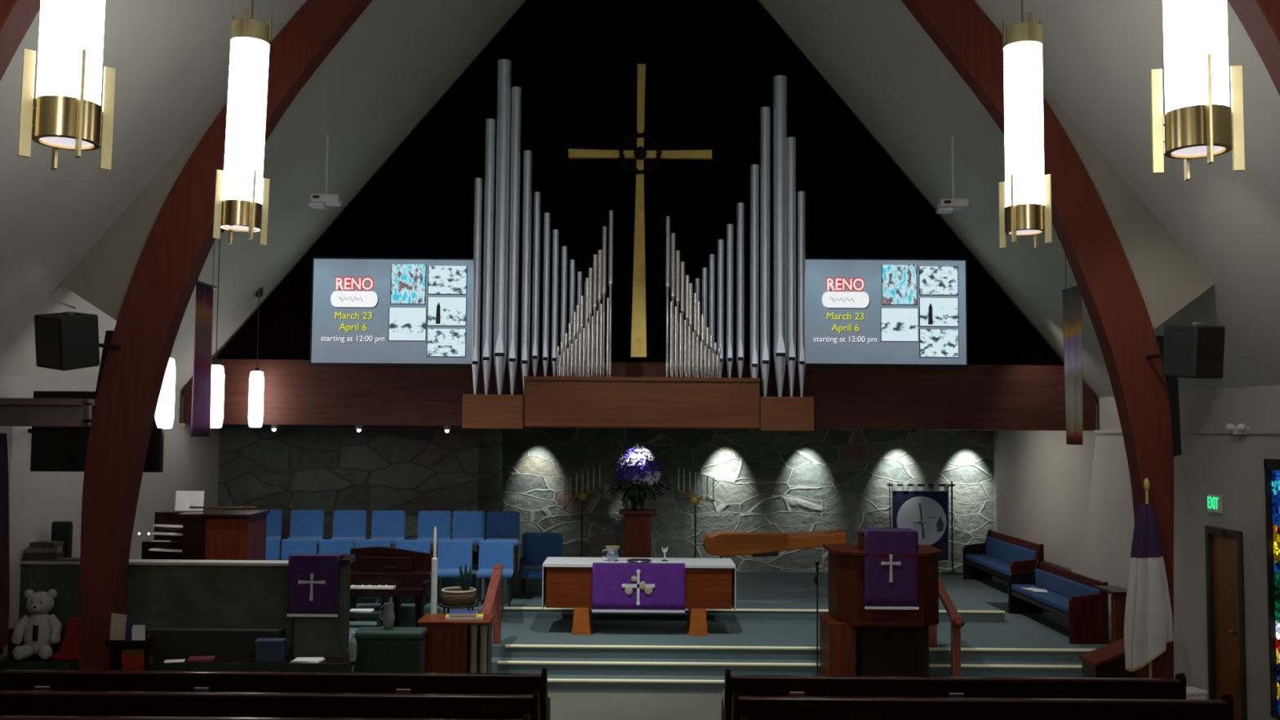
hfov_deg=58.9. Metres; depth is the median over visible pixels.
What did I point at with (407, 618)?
floor
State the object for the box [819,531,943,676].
pulpit
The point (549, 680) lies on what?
trim
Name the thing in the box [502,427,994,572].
stone wall
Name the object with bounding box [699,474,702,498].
candle
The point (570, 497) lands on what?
candle
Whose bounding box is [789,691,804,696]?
hymnal
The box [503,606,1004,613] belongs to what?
trim
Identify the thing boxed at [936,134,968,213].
ceiling projector
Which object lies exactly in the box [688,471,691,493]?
candle
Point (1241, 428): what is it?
emergency light
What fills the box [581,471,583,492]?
candle
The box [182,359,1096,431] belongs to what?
fascia
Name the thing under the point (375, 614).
piano bench
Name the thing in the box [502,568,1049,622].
floor
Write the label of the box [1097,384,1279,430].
wall
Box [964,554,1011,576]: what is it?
seat cushion
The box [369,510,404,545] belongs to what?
chair
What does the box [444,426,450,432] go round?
recessed light
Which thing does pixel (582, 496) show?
candelabrum
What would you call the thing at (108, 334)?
speaker
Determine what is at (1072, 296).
hanging banner
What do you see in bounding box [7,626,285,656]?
wall
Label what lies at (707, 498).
candle
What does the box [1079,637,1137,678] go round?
railing
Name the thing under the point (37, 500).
wall
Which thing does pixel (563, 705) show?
floor
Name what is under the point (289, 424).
ceiling
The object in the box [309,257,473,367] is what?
projection screen
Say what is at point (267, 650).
storage box
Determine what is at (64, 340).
speaker
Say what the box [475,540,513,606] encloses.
chair
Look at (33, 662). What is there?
table
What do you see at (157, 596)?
wall
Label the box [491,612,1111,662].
steps
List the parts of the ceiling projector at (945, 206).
mount plate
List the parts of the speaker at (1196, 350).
wall arm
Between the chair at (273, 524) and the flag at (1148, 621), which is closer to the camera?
the flag at (1148, 621)
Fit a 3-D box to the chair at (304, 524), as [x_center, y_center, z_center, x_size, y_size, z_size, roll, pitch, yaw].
[-5.129,2.757,17.348,0.510,0.881,0.575,1,-4,-10]
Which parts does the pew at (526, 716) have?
panel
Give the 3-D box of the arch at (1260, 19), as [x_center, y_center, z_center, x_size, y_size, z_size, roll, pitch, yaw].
[2.764,-2.226,7.603,5.483,11.943,0.260,0,-4,0]
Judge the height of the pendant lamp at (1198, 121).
3.925 m
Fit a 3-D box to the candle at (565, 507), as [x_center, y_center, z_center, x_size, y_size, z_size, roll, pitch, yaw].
[-1.407,2.544,21.303,0.060,0.524,0.060,0,-4,0]
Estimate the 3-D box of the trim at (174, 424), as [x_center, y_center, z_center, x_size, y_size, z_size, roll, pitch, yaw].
[-6.828,0.320,6.489,0.110,0.040,21.000,0,-4,0]
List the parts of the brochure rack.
panel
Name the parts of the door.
handle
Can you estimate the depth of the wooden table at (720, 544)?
17.44 m
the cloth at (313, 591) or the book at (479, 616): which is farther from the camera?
the book at (479, 616)
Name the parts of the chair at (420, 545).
backrest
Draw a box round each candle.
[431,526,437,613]
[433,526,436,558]
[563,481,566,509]
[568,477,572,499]
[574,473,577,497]
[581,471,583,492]
[586,469,589,493]
[591,468,595,492]
[598,465,601,488]
[676,466,679,491]
[682,468,685,492]
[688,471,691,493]
[693,471,697,496]
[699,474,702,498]
[705,475,708,500]
[711,477,715,502]
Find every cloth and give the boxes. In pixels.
[286,553,343,617]
[591,562,684,613]
[857,528,919,609]
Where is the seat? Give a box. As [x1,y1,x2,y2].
[51,617,79,660]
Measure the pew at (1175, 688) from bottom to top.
1.008 m
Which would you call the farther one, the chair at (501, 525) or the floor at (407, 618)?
the chair at (501, 525)
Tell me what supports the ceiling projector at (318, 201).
attached to the ceiling at (171, 59)
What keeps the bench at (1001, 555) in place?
on the floor at (754, 589)
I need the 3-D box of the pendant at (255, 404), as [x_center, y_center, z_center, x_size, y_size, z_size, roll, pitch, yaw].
[-5.616,-0.034,16.631,0.208,2.041,0.208,0,-4,0]
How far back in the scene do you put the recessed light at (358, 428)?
17.33 m
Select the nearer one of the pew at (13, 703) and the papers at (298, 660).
the pew at (13, 703)
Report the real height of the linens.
0.623 m
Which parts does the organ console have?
panel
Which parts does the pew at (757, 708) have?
panel, backrest, rail, panel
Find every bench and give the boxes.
[349,610,383,626]
[354,626,426,672]
[962,529,1044,581]
[1008,560,1108,644]
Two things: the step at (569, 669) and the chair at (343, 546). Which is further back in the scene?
the chair at (343, 546)
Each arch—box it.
[0,0,40,80]
[78,0,372,670]
[901,0,1173,678]
[1227,0,1279,95]
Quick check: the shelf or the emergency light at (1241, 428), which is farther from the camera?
the emergency light at (1241, 428)
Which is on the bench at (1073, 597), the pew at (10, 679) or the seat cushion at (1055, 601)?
the seat cushion at (1055, 601)
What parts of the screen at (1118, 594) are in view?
panel, panel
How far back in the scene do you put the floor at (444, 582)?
16.89 m
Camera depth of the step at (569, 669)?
14.41 m
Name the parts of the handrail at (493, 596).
rail, post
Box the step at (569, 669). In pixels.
[491,657,1082,677]
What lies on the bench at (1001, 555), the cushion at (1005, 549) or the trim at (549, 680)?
the cushion at (1005, 549)
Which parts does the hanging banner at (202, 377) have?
cord, rod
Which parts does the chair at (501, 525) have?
seat, backrest, leg, leg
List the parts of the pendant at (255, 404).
lamp shade, cord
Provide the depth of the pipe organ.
16.50 m
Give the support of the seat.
on the table at (33, 662)
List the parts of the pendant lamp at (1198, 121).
lamp shade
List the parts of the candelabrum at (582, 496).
post, arm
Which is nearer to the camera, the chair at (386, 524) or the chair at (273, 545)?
the chair at (273, 545)
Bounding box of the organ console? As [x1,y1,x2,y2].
[137,506,270,559]
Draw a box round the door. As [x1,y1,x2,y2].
[1204,525,1247,719]
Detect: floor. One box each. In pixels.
[348,621,383,671]
[355,596,502,629]
[402,563,512,608]
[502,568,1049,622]
[547,692,1235,719]
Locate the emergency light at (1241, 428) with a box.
[1225,423,1248,434]
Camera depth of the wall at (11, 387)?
12.97 m
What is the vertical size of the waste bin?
0.540 m
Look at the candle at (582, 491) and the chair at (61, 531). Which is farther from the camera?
the candle at (582, 491)
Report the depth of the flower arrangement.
20.52 m
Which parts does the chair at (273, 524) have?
seat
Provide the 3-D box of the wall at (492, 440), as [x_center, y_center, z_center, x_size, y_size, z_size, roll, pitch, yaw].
[-2.719,2.534,20.106,0.200,2.700,3.250,0,-4,0]
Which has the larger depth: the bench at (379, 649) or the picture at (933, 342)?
the picture at (933, 342)
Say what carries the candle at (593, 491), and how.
on the candelabrum at (582, 496)
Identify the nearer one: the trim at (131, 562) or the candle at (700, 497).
the trim at (131, 562)
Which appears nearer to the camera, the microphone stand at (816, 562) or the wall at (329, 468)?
the microphone stand at (816, 562)
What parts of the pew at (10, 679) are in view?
rail, panel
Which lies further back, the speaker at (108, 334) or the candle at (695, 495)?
the candle at (695, 495)
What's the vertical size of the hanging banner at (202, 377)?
2.842 m
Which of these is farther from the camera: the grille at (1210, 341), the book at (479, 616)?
the book at (479, 616)
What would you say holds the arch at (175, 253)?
on the floor at (563, 705)
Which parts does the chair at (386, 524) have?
seat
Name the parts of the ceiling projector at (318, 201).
mount plate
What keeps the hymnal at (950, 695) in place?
in the pew at (1175, 688)
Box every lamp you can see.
[17,0,115,170]
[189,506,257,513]
[212,0,272,244]
[998,0,1052,248]
[1150,0,1244,181]
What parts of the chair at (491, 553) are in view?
leg, leg, seat, backrest, leg, leg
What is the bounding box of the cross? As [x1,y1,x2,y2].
[568,63,711,357]
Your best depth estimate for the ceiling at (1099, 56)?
12.06 m
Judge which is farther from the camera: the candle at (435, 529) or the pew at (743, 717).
the candle at (435, 529)
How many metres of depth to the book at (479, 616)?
12.83 m
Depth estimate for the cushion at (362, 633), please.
12.38 m
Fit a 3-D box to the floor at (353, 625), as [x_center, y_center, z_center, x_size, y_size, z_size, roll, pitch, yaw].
[-5.028,3.698,13.681,3.600,0.750,2.070,0,-4,0]
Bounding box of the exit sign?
[1207,493,1222,513]
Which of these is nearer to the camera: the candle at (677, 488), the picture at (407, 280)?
the picture at (407, 280)
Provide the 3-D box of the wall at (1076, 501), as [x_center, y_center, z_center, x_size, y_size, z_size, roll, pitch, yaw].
[6.884,2.209,8.809,0.200,3.300,25.850,0,-4,0]
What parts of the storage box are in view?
lid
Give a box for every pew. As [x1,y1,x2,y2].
[0,668,550,719]
[0,688,542,719]
[0,713,529,719]
[721,669,1186,719]
[731,690,1234,719]
[741,715,1279,719]
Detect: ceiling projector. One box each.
[308,133,342,208]
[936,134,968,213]
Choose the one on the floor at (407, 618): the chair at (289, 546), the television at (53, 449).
the chair at (289, 546)
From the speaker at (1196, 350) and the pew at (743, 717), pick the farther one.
the speaker at (1196, 350)
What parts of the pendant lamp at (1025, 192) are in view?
cord, lamp shade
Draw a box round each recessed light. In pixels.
[271,424,277,431]
[355,425,362,431]
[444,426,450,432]
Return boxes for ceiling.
[0,0,525,397]
[288,424,1066,431]
[757,0,1279,404]
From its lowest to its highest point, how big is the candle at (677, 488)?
0.462 m
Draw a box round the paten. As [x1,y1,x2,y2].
[626,558,651,563]
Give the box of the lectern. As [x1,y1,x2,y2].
[293,554,355,657]
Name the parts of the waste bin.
lid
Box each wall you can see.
[0,375,182,422]
[0,423,219,657]
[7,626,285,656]
[18,557,294,657]
[60,85,1214,329]
[214,0,1064,365]
[217,424,480,563]
[478,428,504,555]
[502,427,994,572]
[992,430,1279,719]
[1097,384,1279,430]
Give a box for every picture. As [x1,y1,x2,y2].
[388,307,426,340]
[391,263,425,303]
[881,307,918,341]
[920,297,958,325]
[920,328,958,356]
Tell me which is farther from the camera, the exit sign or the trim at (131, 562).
the exit sign
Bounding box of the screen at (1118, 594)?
[1094,585,1127,642]
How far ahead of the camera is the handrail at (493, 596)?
14.80 m
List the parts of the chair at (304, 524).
seat, backrest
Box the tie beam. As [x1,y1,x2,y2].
[0,397,94,426]
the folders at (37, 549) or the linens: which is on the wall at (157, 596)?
the folders at (37, 549)
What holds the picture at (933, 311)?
attached to the projection screen at (860, 312)
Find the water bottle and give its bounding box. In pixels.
[349,631,356,662]
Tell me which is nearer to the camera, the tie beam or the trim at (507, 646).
the tie beam
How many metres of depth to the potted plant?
13.92 m
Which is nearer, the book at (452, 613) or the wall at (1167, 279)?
the wall at (1167, 279)
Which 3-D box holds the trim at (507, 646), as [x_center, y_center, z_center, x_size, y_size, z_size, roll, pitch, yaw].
[2.092,3.744,14.718,7.680,0.042,0.044,0,-4,0]
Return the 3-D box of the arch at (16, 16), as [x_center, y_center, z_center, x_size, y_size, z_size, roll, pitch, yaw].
[-2.838,-2.268,7.603,5.699,11.943,0.260,0,-4,0]
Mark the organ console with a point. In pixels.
(213, 534)
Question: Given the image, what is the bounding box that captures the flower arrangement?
[599,442,673,510]
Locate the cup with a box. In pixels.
[661,546,668,552]
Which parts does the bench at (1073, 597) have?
panel, seat, backrest, panel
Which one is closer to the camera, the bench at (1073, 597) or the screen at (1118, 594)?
the screen at (1118, 594)
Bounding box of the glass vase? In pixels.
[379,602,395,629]
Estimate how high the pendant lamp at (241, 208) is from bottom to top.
3.361 m
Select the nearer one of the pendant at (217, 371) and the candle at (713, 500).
the pendant at (217, 371)
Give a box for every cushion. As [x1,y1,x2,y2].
[354,626,426,639]
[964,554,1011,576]
[986,536,1037,564]
[1011,584,1070,614]
[1035,568,1099,598]
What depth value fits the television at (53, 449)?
12.23 m
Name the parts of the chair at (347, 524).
seat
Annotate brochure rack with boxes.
[105,613,153,671]
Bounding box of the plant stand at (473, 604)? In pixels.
[437,601,479,613]
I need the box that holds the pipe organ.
[462,58,813,431]
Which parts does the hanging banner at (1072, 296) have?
cord, rod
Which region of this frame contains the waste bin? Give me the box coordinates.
[1186,686,1207,699]
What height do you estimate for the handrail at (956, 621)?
1.475 m
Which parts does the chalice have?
stem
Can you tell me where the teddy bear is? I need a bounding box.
[11,589,62,660]
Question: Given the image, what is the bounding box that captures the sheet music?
[350,608,374,613]
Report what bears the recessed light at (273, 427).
in the ceiling at (289, 424)
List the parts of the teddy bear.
arm, leg, leg, arm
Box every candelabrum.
[563,465,601,557]
[676,466,715,558]
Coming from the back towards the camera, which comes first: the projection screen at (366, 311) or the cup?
the projection screen at (366, 311)
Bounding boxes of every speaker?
[34,284,120,370]
[95,330,114,394]
[1146,322,1225,378]
[1155,335,1181,456]
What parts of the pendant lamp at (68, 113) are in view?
lamp shade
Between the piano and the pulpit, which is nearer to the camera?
the pulpit
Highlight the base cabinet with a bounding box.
[417,613,494,673]
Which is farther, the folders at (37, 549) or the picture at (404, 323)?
the picture at (404, 323)
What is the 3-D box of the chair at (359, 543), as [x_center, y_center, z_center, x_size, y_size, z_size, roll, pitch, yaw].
[-3.879,3.054,16.328,0.510,0.881,0.575,1,-4,-8]
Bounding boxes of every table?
[0,654,358,671]
[546,566,732,635]
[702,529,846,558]
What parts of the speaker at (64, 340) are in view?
wall arm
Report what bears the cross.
attached to the wall at (712, 65)
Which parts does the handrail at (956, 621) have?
post, rail, post, rail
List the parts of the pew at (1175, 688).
panel, rail, panel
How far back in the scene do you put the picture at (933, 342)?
16.90 m
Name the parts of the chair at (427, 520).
seat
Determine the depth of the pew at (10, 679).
10.71 m
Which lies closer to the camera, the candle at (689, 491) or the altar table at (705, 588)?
the altar table at (705, 588)
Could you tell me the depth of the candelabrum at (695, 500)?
21.30 m
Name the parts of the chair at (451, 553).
leg, seat, backrest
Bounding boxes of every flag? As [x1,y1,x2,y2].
[0,433,9,655]
[1124,477,1173,678]
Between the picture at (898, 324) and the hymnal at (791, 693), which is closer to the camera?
the hymnal at (791, 693)
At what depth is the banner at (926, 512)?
21.43 m
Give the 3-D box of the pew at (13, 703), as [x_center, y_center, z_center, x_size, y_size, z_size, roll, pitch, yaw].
[-3.630,3.355,10.058,5.490,1.008,0.605,0,-4,0]
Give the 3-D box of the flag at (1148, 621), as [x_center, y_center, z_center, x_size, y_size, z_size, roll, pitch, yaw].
[5.102,2.596,11.362,0.464,2.815,0.244,0,-4,0]
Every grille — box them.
[34,318,61,368]
[1196,328,1224,375]
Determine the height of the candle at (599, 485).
0.425 m
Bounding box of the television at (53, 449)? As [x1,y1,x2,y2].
[27,391,164,472]
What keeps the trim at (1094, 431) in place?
attached to the wall at (1076, 501)
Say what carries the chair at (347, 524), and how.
on the floor at (444, 582)
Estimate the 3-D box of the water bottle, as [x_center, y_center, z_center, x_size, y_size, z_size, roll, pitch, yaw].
[-3.029,3.025,11.965,0.076,0.302,0.075,0,-4,0]
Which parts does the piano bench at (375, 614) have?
seat, leg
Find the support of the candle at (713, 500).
on the candelabrum at (695, 500)
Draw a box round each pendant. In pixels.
[155,356,175,428]
[210,227,224,427]
[248,288,264,427]
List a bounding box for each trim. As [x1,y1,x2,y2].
[19,559,288,565]
[172,422,187,426]
[497,660,1082,668]
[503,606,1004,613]
[505,644,1095,652]
[547,678,724,683]
[1091,430,1279,433]
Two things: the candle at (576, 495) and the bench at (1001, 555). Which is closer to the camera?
the bench at (1001, 555)
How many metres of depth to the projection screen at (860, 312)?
16.93 m
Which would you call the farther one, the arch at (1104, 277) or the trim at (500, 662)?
the trim at (500, 662)
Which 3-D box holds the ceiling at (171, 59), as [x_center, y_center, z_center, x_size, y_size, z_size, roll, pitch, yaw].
[-3.493,-4.245,6.873,7.050,8.651,21.200,0,-4,0]
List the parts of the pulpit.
panel, moulding, moulding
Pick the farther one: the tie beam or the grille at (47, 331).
the tie beam
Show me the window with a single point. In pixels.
(1272, 466)
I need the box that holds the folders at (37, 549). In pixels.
[24,541,63,559]
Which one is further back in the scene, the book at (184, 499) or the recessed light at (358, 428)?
the recessed light at (358, 428)
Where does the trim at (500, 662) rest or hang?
attached to the step at (569, 669)
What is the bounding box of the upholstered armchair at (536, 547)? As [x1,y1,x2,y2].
[519,533,563,598]
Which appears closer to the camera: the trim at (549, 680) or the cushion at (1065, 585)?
the trim at (549, 680)
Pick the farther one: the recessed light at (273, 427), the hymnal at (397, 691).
the recessed light at (273, 427)
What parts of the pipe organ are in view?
case moulding, case moulding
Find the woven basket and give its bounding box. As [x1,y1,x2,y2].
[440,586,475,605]
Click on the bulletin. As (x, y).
(180, 660)
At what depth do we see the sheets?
16.90 m
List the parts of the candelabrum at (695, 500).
post, arm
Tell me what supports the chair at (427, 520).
on the floor at (444, 582)
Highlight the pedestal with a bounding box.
[618,508,657,557]
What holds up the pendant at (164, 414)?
hanging from the ceiling at (171, 59)
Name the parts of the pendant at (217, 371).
lamp shade, cord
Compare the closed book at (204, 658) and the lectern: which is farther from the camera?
the lectern
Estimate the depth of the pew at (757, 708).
9.86 m
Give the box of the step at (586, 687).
[546,674,724,693]
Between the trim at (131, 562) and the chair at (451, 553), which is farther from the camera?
the chair at (451, 553)
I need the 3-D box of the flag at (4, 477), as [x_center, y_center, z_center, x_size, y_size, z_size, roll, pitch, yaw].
[-6.483,2.330,11.400,0.325,3.178,0.210,0,-4,0]
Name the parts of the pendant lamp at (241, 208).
lamp shade, cord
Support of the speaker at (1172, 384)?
attached to the arch at (1104, 277)
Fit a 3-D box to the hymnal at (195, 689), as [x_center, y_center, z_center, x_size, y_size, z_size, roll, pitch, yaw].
[-4.124,3.184,10.657,0.140,0.204,0.032,0,-4,0]
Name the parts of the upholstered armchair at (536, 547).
leg, armrest, leg, seat, backrest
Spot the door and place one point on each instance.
(1224, 548)
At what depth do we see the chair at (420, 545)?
16.57 m
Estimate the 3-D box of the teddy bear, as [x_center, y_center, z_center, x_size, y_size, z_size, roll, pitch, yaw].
[-6.360,2.784,11.969,0.490,0.706,0.340,1,-4,-9]
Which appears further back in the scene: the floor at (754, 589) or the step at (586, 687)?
the floor at (754, 589)
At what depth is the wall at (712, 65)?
17.21 m
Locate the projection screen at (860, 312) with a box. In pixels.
[805,257,968,368]
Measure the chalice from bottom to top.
0.210 m
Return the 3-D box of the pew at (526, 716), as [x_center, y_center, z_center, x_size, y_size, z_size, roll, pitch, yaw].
[-3.630,3.303,9.210,5.490,1.008,0.605,0,-4,0]
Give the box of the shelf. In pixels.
[105,640,149,645]
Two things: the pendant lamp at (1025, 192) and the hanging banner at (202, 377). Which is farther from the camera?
the hanging banner at (202, 377)
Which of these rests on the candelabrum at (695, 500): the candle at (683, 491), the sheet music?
the candle at (683, 491)
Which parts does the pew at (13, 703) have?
rail, panel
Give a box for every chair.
[50,520,72,557]
[250,509,282,540]
[265,538,279,559]
[280,538,317,560]
[288,510,324,553]
[318,538,354,554]
[331,510,366,544]
[355,539,390,547]
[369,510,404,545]
[395,539,430,605]
[417,511,451,545]
[436,539,472,601]
[451,511,485,545]
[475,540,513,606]
[485,511,519,573]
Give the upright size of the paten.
0.032 m
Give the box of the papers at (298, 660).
[290,657,324,663]
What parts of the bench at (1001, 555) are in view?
panel, seat, backrest, panel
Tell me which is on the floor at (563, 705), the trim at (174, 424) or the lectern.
the lectern
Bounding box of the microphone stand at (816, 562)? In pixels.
[813,560,818,675]
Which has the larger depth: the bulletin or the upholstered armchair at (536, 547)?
the upholstered armchair at (536, 547)
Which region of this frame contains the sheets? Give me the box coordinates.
[1022,587,1048,592]
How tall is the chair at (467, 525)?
0.881 m
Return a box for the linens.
[542,556,735,611]
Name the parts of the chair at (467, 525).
seat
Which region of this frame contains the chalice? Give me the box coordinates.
[661,546,668,561]
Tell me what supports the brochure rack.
on the floor at (563, 705)
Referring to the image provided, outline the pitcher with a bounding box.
[602,545,619,561]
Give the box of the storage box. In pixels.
[254,637,285,662]
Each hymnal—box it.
[34,685,50,690]
[193,687,209,692]
[395,688,411,693]
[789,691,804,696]
[948,693,964,697]
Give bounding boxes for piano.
[349,546,437,626]
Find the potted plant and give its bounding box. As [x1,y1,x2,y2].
[457,562,473,591]
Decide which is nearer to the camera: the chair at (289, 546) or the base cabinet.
the base cabinet
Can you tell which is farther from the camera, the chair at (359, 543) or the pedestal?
the pedestal
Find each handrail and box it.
[480,564,502,644]
[928,577,964,676]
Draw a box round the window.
[1263,458,1279,719]
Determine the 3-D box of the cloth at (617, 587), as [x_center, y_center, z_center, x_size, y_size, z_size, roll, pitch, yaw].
[-0.019,3.129,15.577,1.271,0.655,0.160,0,-4,0]
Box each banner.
[190,241,217,436]
[887,480,963,574]
[1062,255,1082,444]
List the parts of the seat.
seat, backrest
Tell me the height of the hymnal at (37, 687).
0.204 m
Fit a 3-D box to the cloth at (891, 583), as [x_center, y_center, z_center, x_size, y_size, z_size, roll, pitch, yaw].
[3.002,2.522,13.742,0.643,0.923,0.460,0,-4,0]
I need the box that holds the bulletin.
[164,658,185,662]
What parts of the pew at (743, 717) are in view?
panel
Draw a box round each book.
[174,490,204,511]
[186,655,215,662]
[444,613,483,620]
[448,609,476,616]
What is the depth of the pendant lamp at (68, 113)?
5.78 m

